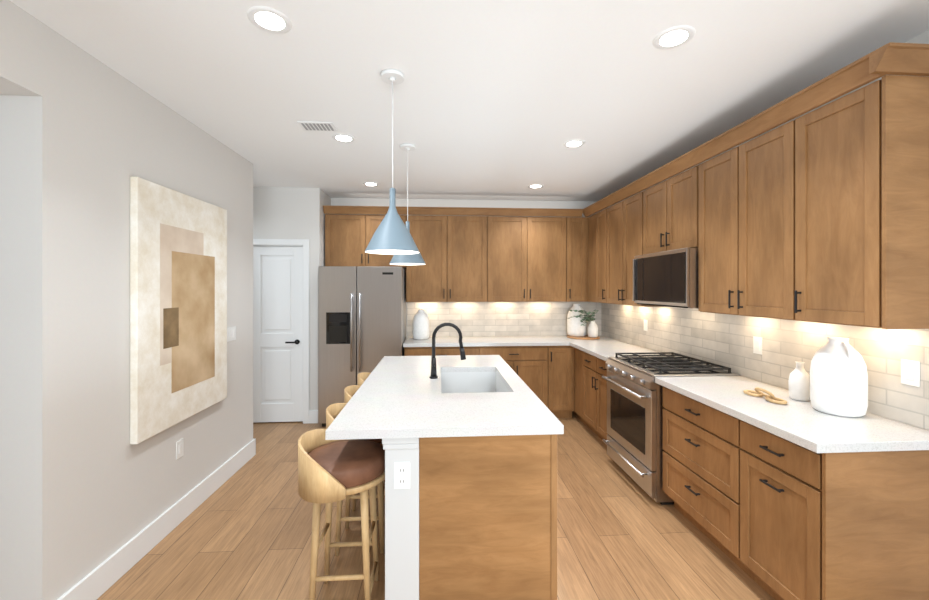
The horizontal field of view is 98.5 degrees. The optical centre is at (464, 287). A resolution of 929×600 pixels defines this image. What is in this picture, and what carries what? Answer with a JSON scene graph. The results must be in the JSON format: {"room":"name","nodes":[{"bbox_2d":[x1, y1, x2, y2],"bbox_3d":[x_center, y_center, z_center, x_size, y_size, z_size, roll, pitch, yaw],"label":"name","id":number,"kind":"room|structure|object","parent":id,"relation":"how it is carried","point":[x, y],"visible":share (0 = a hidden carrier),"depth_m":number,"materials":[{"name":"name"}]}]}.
{"room":"kitchen","nodes":[
{"label":"kitchen","id":0,"kind":"room"},
{"bbox_2d":[0,0,252,599],"bbox_3d":[-1.843,0.200,0.444,0.200,2.700,6.530,0,0,-4],"label":"wall","id":1,"kind":"structure","parent":0,"point":[86,487],"depth_m":1.92,"materials":[{"name":"paint"}]},
{"bbox_2d":[57,438,255,599],"bbox_3d":[-1.985,1.475,2.715,0.218,0.150,2.016,0,0,-4],"label":"baseboard","id":2,"kind":"structure","parent":1,"relation":"attached to","point":[97,582],"depth_m":2.38,"materials":[{"name":"white wood"}]},
{"bbox_2d":[130,177,226,443],"bbox_3d":[-1.869,0.125,2.697,0.042,1.490,0.950,0,0,-4],"label":"canvas art","id":3,"kind":"object","parent":1,"relation":"attached to","point":[178,307],"visible":1,"depth_m":2.53},
{"bbox_2d":[176,438,183,459],"bbox_3d":[-1.885,1.065,2.651,0.008,0.115,0.072,0,0,-4],"label":"electrical outlet","id":4,"kind":"object","parent":1,"relation":"attached to","point":[179,448],"visible":1,"depth_m":2.64,"materials":[{"name":"white plastic"}]},
{"bbox_2d":[227,326,235,341],"bbox_3d":[-1.928,0.380,3.300,0.008,0.115,0.165,0,0,-4],"label":"light switch","id":5,"kind":"object","parent":1,"relation":"attached to","point":[231,333],"visible":0.79,"depth_m":3.30,"materials":[{"name":"white plastic"}]},
{"bbox_2d":[253,187,330,409],"bbox_3d":[-3.109,0.200,4.880,2.840,2.700,0.750,0,0,-4],"label":"wall","id":6,"kind":"structure","parent":0,"point":[286,213],"depth_m":4.59,"materials":[{"name":"paint"}]},
{"bbox_2d":[253,246,302,421],"bbox_3d":[-2.147,0.529,4.579,0.578,2.017,0.093,0,0,-4],"label":"pantry door","id":7,"kind":"structure","parent":6,"relation":"in","point":[277,333],"depth_m":4.59,"materials":[{"name":"white wood"}]},
{"bbox_2d":[253,239,308,423],"bbox_3d":[-2.150,0.496,4.619,0.734,2.107,0.138,0,0,-4],"label":"door frame","id":8,"kind":"structure","parent":6,"relation":"attached to","point":[304,243],"depth_m":4.57,"materials":[{"name":"white wood"}]},
{"bbox_2d":[309,410,317,422],"bbox_3d":[-3.078,1.475,4.548,2.858,0.150,0.118,0,0,-4],"label":"baseboard","id":9,"kind":"structure","parent":6,"relation":"attached to","point":[313,416],"depth_m":4.58,"materials":[{"name":"white wood"}]},
{"bbox_2d":[97,413,773,599],"bbox_3d":[-1.036,1.575,1.259,6.700,0.050,8.250,0,0,-4],"label":"floor","id":10,"kind":"structure","parent":0,"point":[244,532],"depth_m":2.41,"materials":[{"name":"brown wood"}]},
{"bbox_2d":[298,429,384,599],"bbox_3d":[-0.596,1.140,1.985,0.426,0.821,0.442,0,0,-4],"label":"stool","id":11,"kind":"object","parent":10,"relation":"on","point":[330,472],"visible":0.96,"depth_m":1.86,"materials":[{"name":"brown wood"}]},
{"bbox_2d":[344,385,359,510],"bbox_3d":[-0.658,1.140,2.933,0.426,0.821,0.442,0,0,-4],"label":"stool","id":12,"kind":"object","parent":10,"relation":"on","point":[350,391],"visible":0.04,"depth_m":2.85,"materials":[{"name":"brown wood"}]},
{"bbox_2d":[326,403,384,555],"bbox_3d":[-0.627,1.140,2.464,0.426,0.821,0.442,0,0,-4],"label":"stool","id":13,"kind":"object","parent":10,"relation":"on","point":[333,411],"visible":0.17,"depth_m":2.34,"materials":[{"name":"brown wood"}]},
{"bbox_2d":[318,266,405,426],"bbox_3d":[-1.182,0.655,4.752,0.920,1.790,0.731,0,0,-4],"label":"fridge","id":14,"kind":"object","parent":10,"relation":"on","point":[361,319],"visible":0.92,"depth_m":4.45,"materials":[{"name":"grey metal"}]},
{"bbox_2d":[358,372,370,385],"bbox_3d":[-0.689,1.140,3.402,0.426,0.821,0.442,0,0,-4],"label":"stool","id":15,"kind":"object","parent":10,"relation":"on","point":[362,377],"visible":0.04,"depth_m":3.44,"materials":[{"name":"brown wood"}]},
{"bbox_2d":[404,346,483,355],"bbox_3d":[-0.249,1.111,4.883,0.918,0.880,0.598,0,0,-4],"label":"base cabinet","id":16,"kind":"object","parent":10,"relation":"on","point":[477,350],"depth_m":4.59,"materials":[{"name":"brown wood"}]},
{"bbox_2d":[382,435,556,599],"bbox_3d":[-0.032,1.110,2.774,0.807,0.880,1.902,0,0,-4],"label":"kitchen island","id":17,"kind":"object","parent":10,"relation":"on","point":[469,442],"depth_m":1.84,"materials":[{"name":"wood"}]},
{"bbox_2d":[354,367,440,394],"bbox_3d":[-0.421,0.650,2.768,0.515,0.040,0.780,0,0,-4],"label":"island countertop","id":18,"kind":"structure","parent":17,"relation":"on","point":[382,380],"depth_m":2.70,"materials":[{"name":"white stone"}]},
{"bbox_2d":[429,323,465,378],"bbox_3d":[-0.116,0.436,2.796,0.257,0.387,0.085,0,0,-4],"label":"island faucet","id":19,"kind":"object","parent":18,"relation":"on","point":[433,362],"visible":1,"depth_m":2.79,"materials":[{"name":"black metal"}]},
{"bbox_2d":[325,391,563,438],"bbox_3d":[-0.099,0.650,2.098,1.070,0.040,0.600,0,0,-4],"label":"island countertop","id":20,"kind":"structure","parent":17,"relation":"on","point":[422,414],"depth_m":1.96,"materials":[{"name":"white stone"}]},
{"bbox_2d":[441,371,508,390],"bbox_3d":[0.055,0.769,2.800,0.464,0.222,0.804,0,0,-4],"label":"sink","id":21,"kind":"object","parent":20,"relation":"in","point":[450,380],"depth_m":3.19,"materials":[{"name":"white ceramic"}]},
{"bbox_2d":[484,346,555,415],"bbox_3d":[0.550,1.111,4.936,0.936,0.880,0.598,0,0,-4],"label":"base cabinet","id":22,"kind":"object","parent":10,"relation":"on","point":[545,374],"depth_m":4.66,"materials":[{"name":"brown wood"}]},
{"bbox_2d":[403,335,611,346],"bbox_3d":[0.563,0.650,4.917,2.563,0.040,0.638,0,0,-4],"label":"countertop","id":23,"kind":"structure","parent":22,"relation":"on","point":[468,341],"depth_m":4.71,"materials":[{"name":"stone"}]},
{"bbox_2d":[412,310,429,339],"bbox_3d":[-0.539,0.449,4.955,0.210,0.360,0.210,0,0,-4],"label":"vase","id":24,"kind":"object","parent":23,"relation":"on","point":[421,327],"visible":1,"depth_m":4.87,"materials":[{"name":"ceramic"}]},
{"bbox_2d":[567,335,599,339],"bbox_3d":[1.508,0.622,5.071,0.400,0.015,0.400,0,0,-4],"label":"board","id":25,"kind":"object","parent":23,"relation":"on","point":[585,337],"visible":0.69,"depth_m":4.96,"materials":[{"name":"brown wood"}]},
{"bbox_2d":[567,304,585,336],"bbox_3d":[1.443,0.408,5.147,0.240,0.410,0.240,0,0,-4],"label":"jug","id":26,"kind":"object","parent":25,"relation":"on","point":[575,327],"visible":0.88,"depth_m":5.05,"materials":[{"name":"ceramic"}]},
{"bbox_2d":[568,310,598,337],"bbox_3d":[1.462,0.434,4.873,0.423,0.357,0.353,0,0,-4],"label":"vase","id":27,"kind":"object","parent":25,"relation":"on","point":[592,329],"visible":1,"depth_m":4.94,"materials":[{"name":"white ceramic"}]},
{"bbox_2d":[556,346,573,417],"bbox_3d":[1.081,1.111,4.971,0.380,0.880,0.598,0,0,-4],"label":"base cabinet","id":28,"kind":"object","parent":10,"relation":"on","point":[564,354],"depth_m":4.68,"materials":[{"name":"brown wood"}]},
{"bbox_2d":[572,348,579,418],"bbox_3d":[1.558,1.111,4.826,0.588,0.880,0.951,0,0,-4],"label":"base cabinet","id":29,"kind":"object","parent":10,"relation":"on","point":[576,411],"depth_m":4.63,"materials":[{"name":"brown wood"}]},
{"bbox_2d":[580,350,607,439],"bbox_3d":[1.612,1.111,4.016,0.588,0.880,0.786,0,0,-4],"label":"base cabinet","id":30,"kind":"object","parent":10,"relation":"on","point":[590,397],"depth_m":4.10,"materials":[{"name":"brown wood"}]},
{"bbox_2d":[567,339,659,360],"bbox_3d":[1.577,0.650,4.141,0.641,0.040,1.043,0,0,-4],"label":"countertop","id":31,"kind":"structure","parent":30,"relation":"on","point":[602,349],"depth_m":4.24,"materials":[{"name":"stone"}]},
{"bbox_2d":[602,352,739,504],"bbox_3d":[1.598,1.065,3.233,0.720,0.970,0.762,0,0,-4],"label":"range","id":32,"kind":"object","parent":10,"relation":"on","point":[633,442],"visible":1,"depth_m":3.04,"materials":[{"name":"metal"}]},
{"bbox_2d":[663,386,928,599],"bbox_3d":[1.714,1.111,2.250,0.618,0.879,1.200,0,0,-4],"label":"base cabinet","id":33,"kind":"object","parent":10,"relation":"on","point":[774,517],"visible":0.94,"depth_m":1.76,"materials":[{"name":"brown wood"}]},
{"bbox_2d":[655,376,928,452],"bbox_3d":[1.705,0.650,2.244,0.638,0.040,1.213,0,0,-4],"label":"countertop","id":34,"kind":"structure","parent":33,"relation":"on","point":[806,425],"depth_m":1.90,"materials":[{"name":"stone"}]},
{"bbox_2d":[743,387,787,404],"bbox_3d":[1.707,0.598,2.278,0.082,0.060,0.264,0,0,-7],"label":"chain","id":35,"kind":"object","parent":34,"relation":"on","point":[769,397],"visible":1,"depth_m":2.25,"materials":[{"name":"beige wood"}]},
{"bbox_2d":[788,361,809,400],"bbox_3d":[1.895,0.524,2.260,0.100,0.210,0.100,0,0,-4],"label":"vase","id":36,"kind":"object","parent":34,"relation":"on","point":[799,383],"visible":0.96,"depth_m":2.23,"materials":[{"name":"ceramic"}]},
{"bbox_2d":[810,337,867,416],"bbox_3d":[1.895,0.442,2.030,0.216,0.375,0.216,0,0,-4],"label":"jug","id":37,"kind":"object","parent":34,"relation":"on","point":[838,378],"visible":1,"depth_m":1.96,"materials":[{"name":"ceramic"}]},
{"bbox_2d":[331,198,601,337],"bbox_3d":[0.060,0.200,5.291,3.540,2.700,0.150,0,0,-4],"label":"wall","id":38,"kind":"structure","parent":0,"point":[460,203],"depth_m":5.21,"materials":[{"name":"paint"}]},
{"bbox_2d":[324,213,406,268],"bbox_3d":[-1.195,-0.566,4.950,0.959,0.630,0.338,0,0,-4],"label":"upper cabinet","id":39,"kind":"object","parent":38,"relation":"attached to","point":[347,237],"depth_m":4.78,"materials":[{"name":"brown wood"}]},
{"bbox_2d":[406,213,494,301],"bbox_3d":[-0.226,-0.355,5.015,1.113,1.051,0.338,0,0,-4],"label":"upper cabinet","id":40,"kind":"object","parent":38,"relation":"attached to","point":[472,254],"depth_m":4.86,"materials":[{"name":"brown wood"}]},
{"bbox_2d":[407,302,600,336],"bbox_3d":[0.539,0.390,5.242,2.569,0.480,0.010,0,0,-4],"label":"backsplash","id":41,"kind":"structure","parent":38,"relation":"attached to","point":[508,318],"depth_m":5.23,"materials":[{"name":"tile"}]},
{"bbox_2d":[495,213,574,301],"bbox_3d":[0.758,-0.355,5.080,1.111,1.051,0.338,0,0,-4],"label":"upper cabinet","id":42,"kind":"object","parent":38,"relation":"attached to","point":[535,256],"depth_m":4.93,"materials":[{"name":"brown wood"}]},
{"bbox_2d":[575,217,586,301],"bbox_3d":[1.340,-0.355,5.118,0.308,1.051,0.338,0,0,-4],"label":"upper cabinet","id":43,"kind":"object","parent":38,"relation":"attached to","point":[580,222],"depth_m":4.96,"materials":[{"name":"brown wood"}]},
{"bbox_2d":[587,217,587,300],"bbox_3d":[1.633,-0.355,5.138,0.396,1.051,0.338,0,0,-4],"label":"upper cabinet","id":44,"kind":"object","parent":38,"relation":"attached to","point":[587,217],"depth_m":4.98,"materials":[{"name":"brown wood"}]},
{"bbox_2d":[10,0,928,201],"bbox_3d":[-1.036,-1.175,1.259,6.700,0.050,8.250,0,0,-4],"label":"ceiling","id":45,"kind":"structure","parent":0,"point":[499,99],"depth_m":2.17,"materials":[{"name":"paint"}]},
{"bbox_2d":[247,6,291,33],"bbox_3d":[-0.835,-1.147,1.718,0.176,0.006,0.176,0,0,-4],"label":"recessed light","id":46,"kind":"object","parent":45,"relation":"in","point":[269,19],"visible":1,"depth_m":1.71,"materials":[{"name":"white plastic"}]},
{"bbox_2d":[297,121,337,130],"bbox_3d":[-1.040,-1.145,2.837,0.240,0.009,0.150,0,0,-4],"label":"ceiling vent","id":47,"kind":"object","parent":45,"relation":"in","point":[316,126],"visible":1,"depth_m":2.83,"materials":[{"name":"grey metal"}]},
{"bbox_2d":[332,134,355,141],"bbox_3d":[-0.925,-1.147,3.066,0.176,0.006,0.176,0,0,-4],"label":"recessed light","id":48,"kind":"object","parent":45,"relation":"in","point":[343,137],"visible":1,"depth_m":3.06,"materials":[{"name":"white plastic"}]},
{"bbox_2d":[363,182,378,185],"bbox_3d":[-1.034,-1.147,4.421,0.176,0.006,0.176,0,0,-4],"label":"recessed light","id":49,"kind":"object","parent":45,"relation":"in","point":[370,184],"visible":0.94,"depth_m":4.42,"materials":[{"name":"white plastic"}]},
{"bbox_2d":[365,69,419,254],"bbox_3d":[-0.389,-0.671,2.159,0.294,0.958,0.294,0,0,-4],"label":"pendant light","id":50,"kind":"object","parent":45,"relation":"hanging from","point":[392,235],"visible":1,"depth_m":2.10,"materials":[{"name":"blue metal"}]},
{"bbox_2d":[389,143,425,264],"bbox_3d":[-0.460,-0.671,3.237,0.294,0.958,0.294,0,0,-4],"label":"pendant light","id":51,"kind":"object","parent":45,"relation":"hanging from","point":[412,259],"visible":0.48,"depth_m":3.18,"materials":[{"name":"blue metal"}]},
{"bbox_2d":[528,184,543,187],"bbox_3d":[0.803,-1.147,4.513,0.176,0.006,0.176,0,0,-4],"label":"recessed light","id":52,"kind":"object","parent":45,"relation":"in","point":[535,186],"visible":1,"depth_m":4.51,"materials":[{"name":"white plastic"}]},
{"bbox_2d":[563,140,584,147],"bbox_3d":[0.871,-1.147,3.185,0.176,0.006,0.176,0,0,-4],"label":"recessed light","id":53,"kind":"object","parent":45,"relation":"in","point":[573,143],"visible":1,"depth_m":3.17,"materials":[{"name":"white plastic"}]},
{"bbox_2d":[653,25,695,48],"bbox_3d":[0.961,-1.147,1.837,0.176,0.006,0.176,0,0,-4],"label":"recessed light","id":54,"kind":"object","parent":45,"relation":"in","point":[674,37],"visible":1,"depth_m":1.83,"materials":[{"name":"white plastic"}]},
{"bbox_2d":[603,30,928,429],"bbox_3d":[2.163,0.200,1.471,0.150,2.700,8.250,0,0,-4],"label":"wall","id":55,"kind":"structure","parent":0,"point":[923,38],"depth_m":2.15,"materials":[{"name":"paint"}]},
{"bbox_2d":[587,214,594,301],"bbox_3d":[1.692,-0.355,4.815,0.323,1.051,0.351,0,0,-4],"label":"upper cabinet","id":56,"kind":"object","parent":55,"relation":"attached to","point":[591,220],"depth_m":4.87,"materials":[{"name":"brown wood"}]},
{"bbox_2d":[595,210,602,302],"bbox_3d":[1.712,-0.355,4.518,0.323,1.051,0.357,0,0,-4],"label":"upper cabinet","id":57,"kind":"object","parent":55,"relation":"attached to","point":[598,216],"depth_m":4.60,"materials":[{"name":"brown wood"}]},
{"bbox_2d":[603,190,665,306],"bbox_3d":[1.745,-0.355,4.015,0.323,1.051,0.904,0,0,-4],"label":"upper cabinet","id":58,"kind":"object","parent":55,"relation":"attached to","point":[620,220],"depth_m":4.05,"materials":[{"name":"brown wood"}]},
{"bbox_2d":[639,166,686,254],"bbox_3d":[1.796,-0.586,3.245,0.323,0.590,0.770,0,0,-4],"label":"upper cabinet","id":59,"kind":"object","parent":55,"relation":"attached to","point":[663,206],"depth_m":3.27,"materials":[{"name":"brown wood"}]},
{"bbox_2d":[633,248,697,307],"bbox_3d":[1.746,-0.071,3.243,0.423,0.433,0.764,0,0,-4],"label":"microwave","id":60,"kind":"object","parent":59,"relation":"attached to","point":[669,278],"visible":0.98,"depth_m":3.08,"materials":[{"name":"metal"}]},
{"bbox_2d":[687,122,778,318],"bbox_3d":[1.847,-0.355,2.476,0.323,1.051,0.905,0,0,-4],"label":"upper cabinet","id":61,"kind":"object","parent":55,"relation":"attached to","point":[733,196],"depth_m":2.47,"materials":[{"name":"brown wood"}]},
{"bbox_2d":[601,303,928,429],"bbox_3d":[1.947,0.390,3.516,0.010,0.480,3.640,0,0,-4],"label":"backsplash","id":62,"kind":"structure","parent":55,"relation":"attached to","point":[725,340],"depth_m":2.57,"materials":[{"name":"tile"}]},
{"bbox_2d":[644,320,647,330],"bbox_3d":[1.893,0.390,4.184,0.008,0.115,0.072,0,0,-4],"label":"electrical outlet","id":63,"kind":"object","parent":62,"relation":"attached to","point":[645,325],"visible":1,"depth_m":4.17,"materials":[{"name":"white plastic"}]},
{"bbox_2d":[753,336,761,354],"bbox_3d":[1.990,0.390,2.717,0.008,0.115,0.072,0,0,-4],"label":"electrical outlet","id":64,"kind":"object","parent":62,"relation":"attached to","point":[757,345],"visible":1,"depth_m":2.71,"materials":[{"name":"white plastic"}]},
{"bbox_2d":[901,359,919,386],"bbox_3d":[2.049,0.390,1.839,0.008,0.115,0.072,0,0,-4],"label":"light switch","id":65,"kind":"object","parent":62,"relation":"attached to","point":[910,372],"visible":1,"depth_m":1.83,"materials":[{"name":"white plastic"}]},
{"bbox_2d":[779,70,928,328],"bbox_3d":[1.885,-0.355,1.906,0.323,1.051,0.490,0,0,-4],"label":"upper cabinet","id":66,"kind":"object","parent":55,"relation":"attached to","point":[820,215],"depth_m":1.76,"materials":[{"name":"brown wood"}]}
]}

